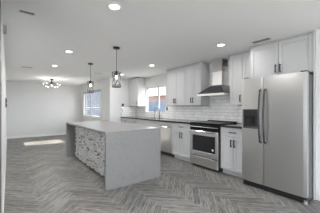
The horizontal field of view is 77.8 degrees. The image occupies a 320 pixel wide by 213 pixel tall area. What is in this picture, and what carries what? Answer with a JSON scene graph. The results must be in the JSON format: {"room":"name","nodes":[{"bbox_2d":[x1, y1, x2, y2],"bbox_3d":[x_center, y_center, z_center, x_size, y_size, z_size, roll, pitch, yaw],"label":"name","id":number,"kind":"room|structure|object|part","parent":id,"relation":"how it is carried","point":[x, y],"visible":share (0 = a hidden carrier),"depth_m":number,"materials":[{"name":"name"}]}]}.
{"room":"kitchen","nodes":[
{"label":"kitchen","id":0,"kind":"room"},
{"bbox_2d":[1,7,6,212],"bbox_3d":[-4.052,0.104,5.103,0.120,2.382,7.530,0,0,-37],"label":"wall","id":1,"kind":"structure","parent":0,"point":[3,65],"depth_m":2.89,"materials":[{"name":"white paint"}]},
{"bbox_2d":[0,0,0,212],"bbox_3d":[-1.490,0.102,1.816,0.041,2.370,0.795,0,0,-37],"label":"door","id":2,"kind":"structure","parent":1,"relation":"in","point":[0,0],"depth_m":1.90,"materials":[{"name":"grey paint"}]},
{"bbox_2d":[2,138,6,212],"bbox_3d":[-4.003,1.245,5.147,0.012,0.100,7.520,0,0,-37],"label":"baseboard","id":3,"kind":"structure","parent":1,"relation":"attached to","point":[6,138],"depth_m":3.08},
{"bbox_2d":[3,25,6,33],"bbox_3d":[-2.065,-1.034,2.638,0.036,0.087,0.120,0,0,-37],"label":"door chime","id":4,"kind":"object","parent":1,"relation":"attached to","point":[4,26],"visible":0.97,"depth_m":2.60,"materials":[{"name":"paint"}]},
{"bbox_2d":[7,81,80,136],"bbox_3d":[-5.205,0.104,9.031,3.065,2.382,0.110,0,0,-37],"label":"wall","id":5,"kind":"structure","parent":0,"point":[32,108],"depth_m":8.86,"materials":[{"name":"white paint"}]},
{"bbox_2d":[7,132,65,138],"bbox_3d":[-5.115,1.245,9.022,2.933,0.100,0.014,0,0,-37],"label":"baseboard","id":6,"kind":"structure","parent":5,"relation":"attached to","point":[51,134],"depth_m":8.73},
{"bbox_2d":[81,78,108,121],"bbox_3d":[-2.899,0.104,8.631,0.110,2.382,3.550,0,0,-37],"label":"wall","id":7,"kind":"structure","parent":0,"point":[103,84],"depth_m":7.74,"materials":[{"name":"white paint"}]},
{"bbox_2d":[83,91,100,118],"bbox_3d":[-3.007,-0.102,8.668,0.016,1.095,2.280,0,0,-37],"label":"trim","id":8,"kind":"structure","parent":7,"relation":"attached to","point":[100,91],"depth_m":8.42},
{"bbox_2d":[109,77,128,122],"bbox_3d":[-1.403,0.104,7.471,1.077,2.382,0.110,0,0,-37],"label":"wall","id":9,"kind":"structure","parent":0,"point":[117,96],"depth_m":7.28,"materials":[{"name":"white paint"}]},
{"bbox_2d":[121,106,135,116],"bbox_3d":[-1.196,0.146,7.554,0.626,0.393,0.008,0,0,-37],"label":"backsplash","id":10,"kind":"structure","parent":9,"relation":"attached to","point":[128,110],"depth_m":7.55,"materials":[{"name":"tile"}]},
{"bbox_2d":[1,0,319,85],"bbox_3d":[-1.782,-1.162,3.542,6.677,0.150,12.990,0,0,-37],"label":"ceiling","id":11,"kind":"structure","parent":0,"point":[164,34],"depth_m":2.91,"materials":[{"name":"paint"}]},
{"bbox_2d":[18,9,35,15],"bbox_3d":[-1.519,-1.083,2.263,0.170,0.006,0.090,0,0,-37],"label":"ceiling vent","id":12,"kind":"object","parent":11,"relation":"in","point":[19,10],"visible":1,"depth_m":2.26,"materials":[{"name":"white plastic"}]},
{"bbox_2d":[42,79,59,86],"bbox_3d":[-4.100,-0.921,7.526,0.636,0.330,0.631,0,0,-37],"label":"chandelier","id":13,"kind":"object","parent":11,"relation":"hanging from","point":[51,82],"visible":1,"depth_m":7.48,"materials":[{"name":"black metal"}]},
{"bbox_2d":[87,63,93,92],"bbox_3d":[-1.715,-0.725,4.896,0.172,0.723,0.172,0,0,-37],"label":"pendant lamp","id":14,"kind":"object","parent":11,"relation":"hanging from","point":[90,64],"visible":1,"depth_m":4.88,"materials":[{"name":"black metal"}]},
{"bbox_3d":[-1.715,-0.508,4.896,0.172,0.290,0.172,0,0,-37],"label":"lamp shade","id":15,"kind":"part","parent":14,"relation":"part of","materials":[{"name":"black metal"}]},
{"bbox_2d":[107,2,121,10],"bbox_3d":[-0.490,-1.082,2.131,0.160,0.008,0.160,0,0,-37],"label":"recessed light","id":16,"kind":"object","parent":11,"relation":"in","point":[112,6],"visible":1,"depth_m":2.12,"materials":[{"name":"white plastic"}]},
{"bbox_2d":[112,46,120,87],"bbox_3d":[-0.787,-0.725,3.585,0.172,0.723,0.172,0,0,-37],"label":"pendant lamp","id":17,"kind":"object","parent":11,"relation":"hanging from","point":[116,48],"visible":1,"depth_m":3.58,"materials":[{"name":"black metal"}]},
{"bbox_3d":[-0.787,-0.508,3.585,0.172,0.290,0.172,0,0,-37],"label":"lamp shade","id":18,"kind":"part","parent":17,"relation":"part of","materials":[{"name":"black metal"}]},
{"bbox_2d":[250,37,270,43],"bbox_3d":[1.640,-1.083,3.220,0.130,0.006,0.300,0,0,-37],"label":"ceiling vent","id":19,"kind":"object","parent":11,"relation":"in","point":[268,38],"visible":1,"depth_m":3.21,"materials":[{"name":"white plastic"}]},
{"bbox_2d":[4,135,319,212],"bbox_3d":[-1.778,1.295,3.570,6.517,0.001,12.830,0,0,-37],"label":"floor","id":20,"kind":"structure","parent":0,"point":[186,188],"depth_m":3.13,"materials":[{"name":"grey wood"}]},
{"bbox_2d":[66,121,160,190],"bbox_3d":[-1.213,0.839,4.441,1.085,0.913,2.651,0,0,-37],"label":"kitchen island","id":21,"kind":"object","parent":20,"relation":"on","point":[126,154],"visible":1,"depth_m":3.54,"materials":[{"name":"stone"}]},
{"bbox_3d":[-2.013,0.859,5.473,1.069,0.872,0.040,0,0,-37],"label":"waterfall panel","id":22,"kind":"part","parent":21,"relation":"part of","materials":[{"name":"stone"}]},
{"bbox_2d":[66,121,160,134],"bbox_3d":[-1.220,0.402,4.436,1.069,0.040,2.651,0,0,-37],"label":"island countertop","id":23,"kind":"structure","parent":21,"relation":"on","point":[103,127],"depth_m":3.78,"materials":[{"name":"stone"}]},
{"bbox_3d":[-0.426,0.859,3.399,1.069,0.872,0.040,0,0,-37],"label":"waterfall panel","id":24,"kind":"part","parent":21,"relation":"part of","materials":[{"name":"stone"}]},
{"bbox_2d":[121,118,129,123],"bbox_3d":[-0.996,0.839,7.262,0.663,0.912,0.675,0,0,-37],"label":"base cabinet","id":25,"kind":"object","parent":20,"relation":"on","point":[123,120],"visible":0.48,"depth_m":7.09,"materials":[{"name":"paint"}]},
{"bbox_2d":[130,119,140,124],"bbox_3d":[-0.589,0.839,6.730,0.663,0.912,0.655,0,0,-37],"label":"base cabinet","id":26,"kind":"object","parent":20,"relation":"on","point":[132,121],"visible":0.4,"depth_m":6.53,"materials":[{"name":"paint"}]},
{"bbox_2d":[141,120,157,127],"bbox_3d":[-0.108,0.839,6.101,0.663,0.912,0.918,0,0,-37],"label":"base cabinet","id":27,"kind":"object","parent":20,"relation":"on","point":[143,122],"visible":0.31,"depth_m":5.88,"materials":[{"name":"paint"}]},
{"bbox_2d":[121,116,196,123],"bbox_3d":[-0.120,0.363,6.125,0.657,0.038,3.564,0,0,-37],"label":"countertop","id":28,"kind":"structure","parent":27,"relation":"on","point":[129,117],"depth_m":5.67,"materials":[{"name":"stone"}]},
{"bbox_2d":[158,121,174,157],"bbox_3d":[0.347,0.843,5.486,0.652,0.905,0.598,0,0,-37],"label":"dishwasher","id":29,"kind":"object","parent":20,"relation":"on","point":[166,127],"visible":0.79,"depth_m":5.25,"materials":[{"name":"metal"}]},
{"bbox_3d":[0.134,0.840,5.323,0.034,0.690,0.598,0,0,-37],"label":"door","id":30,"kind":"part","parent":29,"relation":"part of","materials":[{"name":"metal"}]},
{"bbox_3d":[0.134,0.440,5.323,0.034,0.100,0.598,0,0,-37],"label":"control panel","id":31,"kind":"part","parent":29,"relation":"part of","materials":[{"name":"metal"}]},
{"bbox_2d":[172,123,189,161],"bbox_3d":[0.751,0.839,4.980,0.663,0.912,0.683,0,0,-37],"label":"base cabinet","id":32,"kind":"object","parent":20,"relation":"on","point":[180,131],"visible":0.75,"depth_m":4.81,"materials":[{"name":"paint"}]},
{"bbox_3d":[0.422,0.873,4.943,0.020,0.635,0.336,0,0,-37],"label":"door","id":33,"kind":"part","parent":32,"relation":"part of","materials":[{"name":"paint"}]},
{"bbox_3d":[0.526,0.470,4.808,0.020,0.160,0.678,0,0,-37],"label":"drawer","id":34,"kind":"part","parent":32,"relation":"part of","materials":[{"name":"paint"}]},
{"bbox_3d":[0.630,0.873,4.671,0.020,0.635,0.336,0,0,-37],"label":"door","id":35,"kind":"part","parent":32,"relation":"part of","materials":[{"name":"paint"}]},
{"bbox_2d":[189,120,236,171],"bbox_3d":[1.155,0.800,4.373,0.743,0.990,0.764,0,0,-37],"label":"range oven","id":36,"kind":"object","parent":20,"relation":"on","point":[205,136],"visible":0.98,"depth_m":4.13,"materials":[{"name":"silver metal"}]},
{"bbox_3d":[0.883,0.510,4.165,0.058,0.026,0.696,0,0,-37],"label":"handle","id":37,"kind":"part","parent":36,"relation":"part of","materials":[{"name":"silver metal"}]},
{"bbox_3d":[0.911,0.770,4.186,0.014,0.546,0.748,0,0,-37],"label":"oven door","id":38,"kind":"part","parent":36,"relation":"part of","materials":[{"name":"metal"}]},
{"bbox_3d":[0.911,1.149,4.186,0.014,0.183,0.748,0,0,-37],"label":"drawer","id":39,"kind":"part","parent":36,"relation":"part of","materials":[{"name":"metal"}]},
{"bbox_3d":[0.915,0.419,4.189,0.078,0.152,0.756,0,0,-37],"label":"control panel","id":40,"kind":"part","parent":36,"relation":"part of","materials":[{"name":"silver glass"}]},
{"bbox_2d":[190,121,235,125],"bbox_3d":[1.179,0.348,4.391,0.663,0.044,0.764,0,0,-37],"label":"cooktop","id":41,"kind":"object","parent":36,"relation":"in","point":[199,123],"depth_m":4.32,"materials":[{"name":"black glass"}]},
{"bbox_2d":[221,127,241,177],"bbox_3d":[1.596,0.839,3.876,0.663,0.912,0.553,0,0,-37],"label":"base cabinet","id":42,"kind":"object","parent":20,"relation":"on","point":[231,138],"visible":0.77,"depth_m":3.72,"materials":[{"name":"paint"}]},
{"bbox_3d":[1.286,0.873,3.814,0.020,0.635,0.270,0,0,-37],"label":"door","id":43,"kind":"part","parent":42,"relation":"part of","materials":[{"name":"paint"}]},
{"bbox_2d":[220,123,241,128],"bbox_3d":[1.599,0.363,3.880,0.657,0.038,0.556,0,0,-37],"label":"countertop","id":44,"kind":"structure","parent":42,"relation":"on","point":[237,125],"depth_m":3.78,"materials":[{"name":"stone"}]},
{"bbox_3d":[1.371,0.470,3.704,0.020,0.160,0.548,0,0,-37],"label":"drawer","id":45,"kind":"part","parent":42,"relation":"part of","materials":[{"name":"paint"}]},
{"bbox_3d":[1.455,0.873,3.594,0.020,0.635,0.270,0,0,-37],"label":"door","id":46,"kind":"part","parent":42,"relation":"part of","materials":[{"name":"paint"}]},
{"bbox_2d":[242,70,312,204],"bbox_3d":[1.950,0.395,3.205,0.880,1.800,0.922,0,0,-37],"label":"refrigerator","id":47,"kind":"object","parent":20,"relation":"on","point":[277,110],"visible":0.99,"depth_m":2.88,"materials":[{"name":"metal"}]},
{"bbox_3d":[1.517,0.363,3.236,0.070,1.684,0.346,0,0,-37],"label":"freezer door","id":48,"kind":"part","parent":47,"relation":"part of","materials":[{"name":"metal"}]},
{"bbox_3d":[1.549,0.135,3.083,0.094,0.856,0.029,0,0,-37],"label":"handle","id":49,"kind":"part","parent":47,"relation":"part of","materials":[{"name":"metal"}]},
{"bbox_3d":[1.593,0.135,3.026,0.094,0.856,0.029,0,0,-37],"label":"handle","id":50,"kind":"part","parent":47,"relation":"part of","materials":[{"name":"metal"}]},
{"bbox_3d":[1.799,0.363,2.868,0.070,1.684,0.566,0,0,-37],"label":"door","id":51,"kind":"part","parent":47,"relation":"part of","materials":[{"name":"metal"}]},
{"bbox_2d":[313,30,315,199],"bbox_3d":[2.376,0.104,2.938,0.565,2.381,0.018,0,0,-37],"label":"end panel","id":52,"kind":"object","parent":20,"relation":"on","point":[314,31],"visible":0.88,"depth_m":2.77,"materials":[{"name":"paint"}]},
{"bbox_2d":[145,63,240,123],"bbox_3d":[0.847,0.104,5.509,0.110,2.382,5.962,0,0,-37],"label":"wall","id":53,"kind":"structure","parent":0,"point":[157,80],"depth_m":6.68,"materials":[{"name":"white paint"}]},
{"bbox_2d":[129,77,144,105],"bbox_3d":[-0.874,-0.568,7.354,0.359,1.036,0.660,0,0,-37],"label":"upper cabinet","id":54,"kind":"object","parent":53,"relation":"attached to","point":[136,84],"visible":0.98,"depth_m":7.15,"materials":[{"name":"paint"}]},
{"bbox_3d":[-0.978,-0.545,7.274,0.020,0.986,0.653,0,0,-37],"label":"door","id":55,"kind":"part","parent":54,"relation":"part of","materials":[{"name":"paint"}]},
{"bbox_2d":[147,86,164,112],"bbox_3d":[-0.142,-0.270,6.774,0.113,0.870,1.130,0,0,-37],"label":"window","id":56,"kind":"structure","parent":53,"relation":"in","point":[159,86],"depth_m":6.68,"materials":[{"name":"white plastic"}]},
{"bbox_2d":[166,66,184,105],"bbox_3d":[0.524,-0.568,5.528,0.359,1.036,0.735,0,0,-37],"label":"upper cabinet","id":57,"kind":"object","parent":53,"relation":"attached to","point":[175,76],"visible":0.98,"depth_m":5.40,"materials":[{"name":"paint"}]},
{"bbox_3d":[0.308,-0.545,5.594,0.020,0.986,0.360,0,0,-37],"label":"door","id":58,"kind":"part","parent":57,"relation":"part of","materials":[{"name":"paint"}]},
{"bbox_3d":[0.531,-0.545,5.302,0.020,0.986,0.360,0,0,-37],"label":"door","id":59,"kind":"part","parent":57,"relation":"part of","materials":[{"name":"paint"}]},
{"bbox_2d":[136,59,241,123],"bbox_3d":[0.542,-0.371,5.809,0.008,1.428,4.886,0,0,-37],"label":"backsplash","id":60,"kind":"structure","parent":53,"relation":"attached to","point":[219,108],"depth_m":4.93,"materials":[{"name":"tile"}]},
{"bbox_2d":[185,62,209,105],"bbox_3d":[0.917,-0.568,5.014,0.359,1.036,0.553,0,0,-37],"label":"upper cabinet","id":61,"kind":"object","parent":53,"relation":"attached to","point":[197,75],"visible":1,"depth_m":4.87,"materials":[{"name":"paint"}]},
{"bbox_3d":[0.729,-0.545,5.044,0.020,0.986,0.270,0,0,-37],"label":"door","id":62,"kind":"part","parent":61,"relation":"part of","materials":[{"name":"paint"}]},
{"bbox_3d":[0.897,-0.545,4.824,0.020,0.986,0.270,0,0,-37],"label":"door","id":63,"kind":"part","parent":61,"relation":"part of","materials":[{"name":"paint"}]},
{"bbox_2d":[197,58,229,96],"bbox_3d":[1.265,-0.670,4.451,0.491,0.830,0.720,0,0,-37],"label":"range hood","id":64,"kind":"object","parent":53,"relation":"attached to","point":[220,86],"visible":0.98,"depth_m":4.38,"materials":[{"name":"metal"}]},
{"bbox_2d":[229,50,250,104],"bbox_3d":[1.720,-0.568,3.966,0.359,1.036,0.558,0,0,-37],"label":"upper cabinet","id":65,"kind":"object","parent":53,"relation":"attached to","point":[240,63],"visible":0.6,"depth_m":3.95,"materials":[{"name":"paint"}]},
{"bbox_3d":[1.531,-0.545,3.996,0.020,0.986,0.272,0,0,-37],"label":"door","id":66,"kind":"part","parent":65,"relation":"part of","materials":[{"name":"paint"}]},
{"bbox_3d":[1.623,-1.075,3.891,0.062,0.021,0.558,0,0,-37],"label":"crown moulding","id":67,"kind":"part","parent":65,"relation":"part of","materials":[{"name":"paint"}]},
{"bbox_3d":[1.700,-0.545,3.775,0.020,0.986,0.272,0,0,-37],"label":"door","id":68,"kind":"part","parent":65,"relation":"part of","materials":[{"name":"paint"}]},
{"bbox_2d":[250,30,312,77],"bbox_3d":[2.083,-0.795,3.306,0.585,0.581,0.918,0,0,-37],"label":"upper cabinet","id":69,"kind":"object","parent":53,"relation":"attached to","point":[294,53],"visible":0.8,"depth_m":3.10,"materials":[{"name":"paint"}]},
{"bbox_3d":[1.749,-0.772,3.340,0.020,0.531,0.452,0,0,-37],"label":"door","id":70,"kind":"part","parent":69,"relation":"part of","materials":[{"name":"paint"}]},
{"bbox_3d":[1.896,-1.075,3.163,0.062,0.021,0.918,0,0,-37],"label":"crown moulding","id":71,"kind":"part","parent":69,"relation":"part of","materials":[{"name":"paint"}]},
{"bbox_3d":[2.028,-0.772,2.975,0.020,0.531,0.452,0,0,-37],"label":"door","id":72,"kind":"part","parent":69,"relation":"part of","materials":[{"name":"paint"}]},
{"bbox_2d":[316,29,319,199],"bbox_3d":[3.473,0.104,1.638,0.647,2.382,3.378,0,0,-37],"label":"wall","id":73,"kind":"structure","parent":0,"point":[318,30],"depth_m":2.77,"materials":[{"name":"white paint"}]},
{"label":"outside","id":74,"kind":"structure","parent":0,"visible":0},
{"bbox_3d":[1.067,1.845,13.411,42.000,0.100,48.000,0,0,-37],"label":"ground","id":75,"kind":"structure","parent":74,"visible":0},
{"bbox_2d":[85,91,99,116],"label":"window","id":76,"kind":"structure","parent":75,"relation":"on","point":[96,95],"depth_m":18.15,"materials":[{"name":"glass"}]},
{"bbox_2d":[148,87,164,101],"bbox_3d":[1.522,-0.405,21.946,5.900,4.400,15.800,0,0,-37],"label":"house","id":77,"kind":"structure","parent":75,"relation":"on","point":[152,92],"depth_m":20.79,"materials":[{"name":"pink paint"}]},
{"bbox_2d":[148,101,164,111],"bbox_3d":[1.323,0.695,11.341,0.090,2.200,8.400,0,0,-37],"label":"fence","id":78,"kind":"object","parent":75,"relation":"on","point":[151,105],"visible":0.09,"depth_m":13.35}
]}

